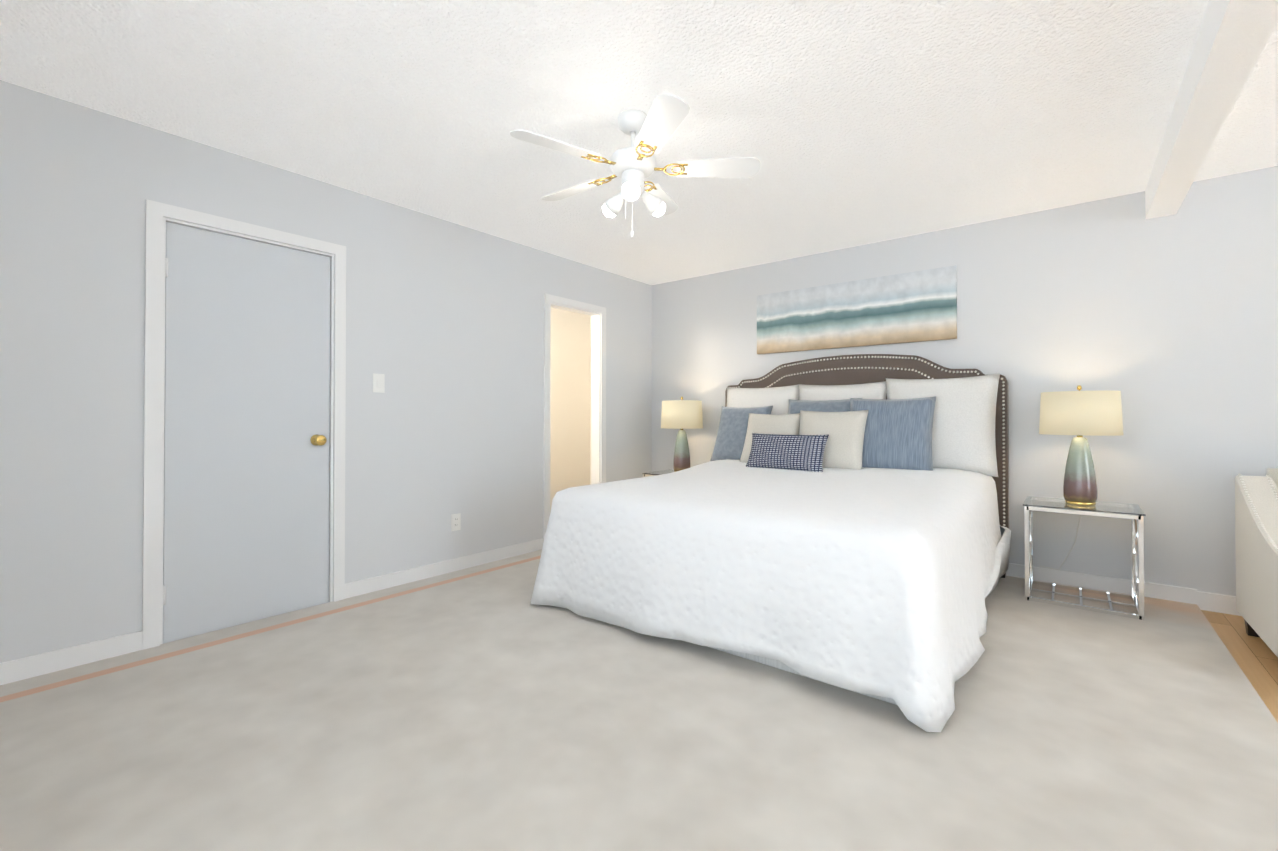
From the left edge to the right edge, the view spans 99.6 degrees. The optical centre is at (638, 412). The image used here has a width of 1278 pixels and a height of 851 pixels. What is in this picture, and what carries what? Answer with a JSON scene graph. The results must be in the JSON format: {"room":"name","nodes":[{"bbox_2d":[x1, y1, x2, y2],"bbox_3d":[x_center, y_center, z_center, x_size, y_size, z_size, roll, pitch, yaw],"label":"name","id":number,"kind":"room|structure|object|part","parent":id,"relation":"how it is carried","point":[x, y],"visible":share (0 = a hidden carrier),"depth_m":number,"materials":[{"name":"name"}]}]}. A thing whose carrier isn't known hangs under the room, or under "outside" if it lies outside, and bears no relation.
{"room":"bedroom","nodes":[
{"label":"bedroom","id":0,"kind":"room"},
{"bbox_2d":[0,80,651,662],"bbox_3d":[-1.500,-0.097,3.554,0.100,2.440,5.100,0,-1,39],"label":"wall","id":1,"kind":"structure","parent":0,"point":[444,326],"depth_m":2.79,"materials":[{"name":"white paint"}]},
{"bbox_2d":[0,631,142,684],"bbox_3d":[-2.663,1.042,1.996,0.012,0.085,1.230,0,-1,39],"label":"baseboard","id":2,"kind":"structure","parent":1,"relation":"attached to","point":[11,671],"depth_m":2.29,"materials":[{"name":"white wood"}]},
{"bbox_2d":[142,199,345,649],"bbox_3d":[-2.042,0.069,2.859,0.116,2.095,0.880,0,-1,39],"label":"trim","id":3,"kind":"structure","parent":1,"relation":"attached to","point":[159,215],"depth_m":2.54,"materials":[{"name":"white wood"}]},
{"bbox_2d":[163,222,329,643],"bbox_3d":[-2.030,0.100,2.845,0.049,2.008,0.736,0,-1,39],"label":"closet door leaf","id":4,"kind":"structure","parent":1,"relation":"in","point":[246,419],"depth_m":2.80,"materials":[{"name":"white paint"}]},
{"bbox_3d":[-2.241,0.089,2.552,0.014,1.640,0.013,0,-1,39],"label":"closet door hinges","id":5,"kind":"part","parent":4,"relation":"part of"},
{"bbox_2d":[310,434,326,445],"bbox_3d":[-1.806,0.158,3.047,0.075,0.064,0.064,0,-1,39],"label":"doorknob set","id":6,"kind":"object","parent":4,"relation":"attached to","point":[317,440],"depth_m":3.03,"materials":[{"name":"gold metal"}]},
{"bbox_2d":[373,373,384,392],"bbox_3d":[-1.606,-0.179,3.332,0.011,0.116,0.072,0,-1,39],"label":"switch plate","id":7,"kind":"object","parent":1,"relation":"attached to","point":[378,383],"visible":1,"depth_m":3.33,"materials":[{"name":"white plastic"}]},
{"bbox_2d":[345,538,543,598],"bbox_3d":[-1.251,1.057,3.766,0.012,0.085,1.540,0,-1,39],"label":"baseboard","id":8,"kind":"structure","parent":1,"relation":"attached to","point":[364,586],"depth_m":3.62,"materials":[{"name":"white wood"}]},
{"bbox_2d":[451,513,460,530],"bbox_3d":[-1.270,0.764,3.746,0.010,0.116,0.072,0,-1,39],"label":"electrical outlet plate","id":9,"kind":"object","parent":1,"relation":"attached to","point":[455,522],"visible":1,"depth_m":3.74,"materials":[{"name":"white plastic"}]},
{"bbox_2d":[454,517,457,527],"bbox_3d":[-1.268,0.764,3.744,0.004,0.072,0.032,0,-1,39],"label":"outlet","id":10,"kind":"object","parent":9,"relation":"attached to","point":[455,518],"depth_m":3.74,"materials":[{"name":"white plastic"}]},
{"bbox_2d":[543,293,605,537],"bbox_3d":[-0.578,0.085,4.696,0.116,2.095,0.740,0,-1,39],"label":"door frame","id":11,"kind":"structure","parent":1,"relation":"attached to","point":[598,431],"depth_m":4.91,"materials":[{"name":"white wood"}]},
{"bbox_2d":[550,307,589,512],"bbox_3d":[-1.433,-0.080,5.482,0.100,2.440,2.800,0,-1,39],"label":"wall","id":12,"kind":"structure","parent":0,"point":[570,394],"depth_m":6.20,"materials":[{"name":"white paint"}]},
{"bbox_2d":[590,316,591,484],"bbox_3d":[-0.134,-0.074,6.173,1.030,2.440,0.100,0,-1,39],"label":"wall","id":13,"kind":"structure","parent":0,"point":[590,316],"depth_m":6.46,"materials":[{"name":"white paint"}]},
{"bbox_2d":[0,550,1277,850],"bbox_3d":[0.064,1.099,2.296,3.900,0.025,5.100,0,-1,39],"label":"floor carpet","id":14,"kind":"object","parent":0,"point":[490,706],"visible":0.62,"depth_m":1.77,"materials":[{"name":"beige carpet"}]},
{"bbox_2d":[642,469,673,476],"bbox_3d":[0.369,0.832,4.920,0.526,0.556,0.436,0,-1,39],"label":"nightstand","id":15,"kind":"object","parent":14,"relation":"on","point":[654,473],"visible":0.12,"depth_m":4.92,"materials":[{"name":"silver metal"}]},
{"bbox_2d":[661,397,702,471],"bbox_3d":[0.391,0.204,4.921,0.384,0.695,0.384,0,-1,39],"label":"lamp","id":16,"kind":"object","parent":15,"relation":"on","point":[681,414],"visible":0.88,"depth_m":4.79,"materials":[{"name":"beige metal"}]},
{"bbox_3d":[0.391,0.022,4.922,0.384,0.250,0.384,0,-1,39],"label":"lamp shade","id":17,"kind":"part","parent":16,"relation":"part of","materials":[{"name":"beige fabric"}]},
{"bbox_2d":[530,354,1010,731],"bbox_3d":[0.908,0.321,3.345,2.185,1.550,2.388,0,-1,39],"label":"bed","id":18,"kind":"object","parent":14,"relation":"on","point":[841,521],"visible":1,"depth_m":2.60,"materials":[{"name":"white fabric"}]},
{"bbox_2d":[710,406,772,460],"bbox_3d":[0.833,0.182,4.418,0.515,0.470,0.246,0,-1,39],"label":"pillow","id":19,"kind":"object","parent":18,"relation":"on","point":[734,420],"depth_m":4.39,"materials":[{"name":"blue fabric"}]},
{"bbox_2d":[740,413,799,462],"bbox_3d":[0.994,0.209,4.082,0.468,0.408,0.221,0,-1,39],"label":"pillow","id":20,"kind":"object","parent":18,"relation":"on","point":[782,424],"depth_m":4.08,"materials":[{"name":"fabric"}]},
{"bbox_2d":[788,398,861,413],"bbox_3d":[1.355,0.155,4.028,0.560,0.519,0.207,0,-1,39],"label":"pillow","id":21,"kind":"object","parent":18,"relation":"on","point":[852,404],"depth_m":4.02,"materials":[{"name":"blue fabric"}]},
{"bbox_2d":[799,410,868,469],"bbox_3d":[1.338,0.198,3.787,0.486,0.426,0.223,0,-1,39],"label":"pillow","id":22,"kind":"object","parent":18,"relation":"on","point":[847,444],"depth_m":3.69,"materials":[{"name":"white fabric"}]},
{"bbox_3d":[1.631,0.201,4.246,2.110,1.295,0.080,0,-1,39],"label":"headboard","id":23,"kind":"part","parent":18,"relation":"part of","materials":[{"name":"fabric"}]},
{"bbox_2d":[850,396,935,470],"bbox_3d":[1.702,0.153,3.672,0.562,0.517,0.258,0,-1,39],"label":"pillow","id":24,"kind":"object","parent":18,"relation":"on","point":[894,434],"depth_m":3.59,"materials":[{"name":"blue fabric"}]},
{"bbox_2d":[1023,496,1145,619],"bbox_3d":[2.582,0.816,3.156,0.526,0.556,0.436,0,-1,39],"label":"nightstand","id":25,"kind":"object","parent":14,"relation":"on","point":[1133,512],"visible":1,"depth_m":3.10,"materials":[{"name":"silver metal"}]},
{"bbox_2d":[1039,385,1122,569],"bbox_3d":[2.602,0.422,3.195,0.397,1.160,0.444,0,-1,39],"label":"lamp","id":26,"kind":"object","parent":25,"relation":"on","point":[1079,414],"depth_m":3.09,"materials":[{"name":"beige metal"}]},
{"bbox_3d":[2.609,0.765,3.341,0.223,0.476,0.203,0,-1,39],"label":"right lamp cord","id":27,"kind":"part","parent":26,"relation":"part of","materials":[{"name":"white plastic"}]},
{"bbox_3d":[2.588,0.006,3.171,0.384,0.250,0.384,0,-1,39],"label":"lamp shade","id":28,"kind":"part","parent":26,"relation":"part of","materials":[{"name":"beige fabric"}]},
{"bbox_3d":[2.582,0.543,3.158,0.526,0.010,0.436,0,-1,39],"label":"glass","id":29,"kind":"part","parent":25,"relation":"part of","materials":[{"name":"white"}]},
{"bbox_2d":[0,0,1277,284],"bbox_3d":[1.667,-1.390,1.040,8.200,0.100,5.300,0,-1,39],"label":"ceiling","id":30,"kind":"structure","parent":0,"point":[852,122],"depth_m":2.29,"materials":[{"name":"white paint"}]},
{"bbox_2d":[510,94,760,236],"bbox_3d":[-0.063,-1.049,2.452,1.051,0.554,1.092,0,-1,39],"label":"fan","id":31,"kind":"object","parent":30,"relation":"hanging from","point":[632,167],"visible":1,"depth_m":2.37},
{"bbox_2d":[1145,0,1277,218],"bbox_3d":[1.483,-1.254,1.186,0.130,0.170,5.100,0,-1,39],"label":"ceiling beam","id":32,"kind":"structure","parent":30,"relation":"attached to","point":[1233,36],"depth_m":1.99,"materials":[{"name":"white paint"}]},
{"bbox_2d":[652,166,1277,595],"bbox_3d":[3.287,-0.102,3.062,8.200,2.440,0.100,0,-1,39],"label":"wall","id":33,"kind":"structure","parent":0,"point":[1166,326],"depth_m":3.32,"materials":[{"name":"white paint"}]},
{"bbox_2d":[757,265,956,353],"bbox_3d":[1.645,-0.773,4.288,1.530,0.515,0.032,0,-1,39],"label":"picture","id":34,"kind":"object","parent":33,"relation":"attached to","point":[916,306],"visible":1,"depth_m":4.19},
{"bbox_2d":[1006,563,1240,615],"bbox_3d":[3.252,1.063,3.007,8.000,0.110,0.014,0,-1,39],"label":"baseboard","id":35,"kind":"structure","parent":33,"relation":"attached to","point":[1213,602],"depth_m":3.24,"materials":[{"name":"white wood"}]},
{"bbox_2d":[1201,610,1277,722],"bbox_3d":[1.667,1.130,1.018,8.200,0.060,5.300,0,-1,39],"label":"floor","id":36,"kind":"structure","parent":0,"point":[1256,659],"depth_m":2.47,"materials":[{"name":"brown wood"}]},
{"bbox_2d":[1235,468,1277,656],"bbox_3d":[3.149,0.688,2.200,0.860,0.844,1.070,0,-1,39],"label":"sofa","id":37,"kind":"object","parent":36,"relation":"on","point":[1256,523],"visible":1,"depth_m":2.50,"materials":[{"name":"fabric"}]},
{"bbox_3d":[3.431,0.491,2.555,0.610,0.445,0.165,0,-1,39],"label":"backrest","id":38,"kind":"part","parent":37,"relation":"part of","materials":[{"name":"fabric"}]}
]}

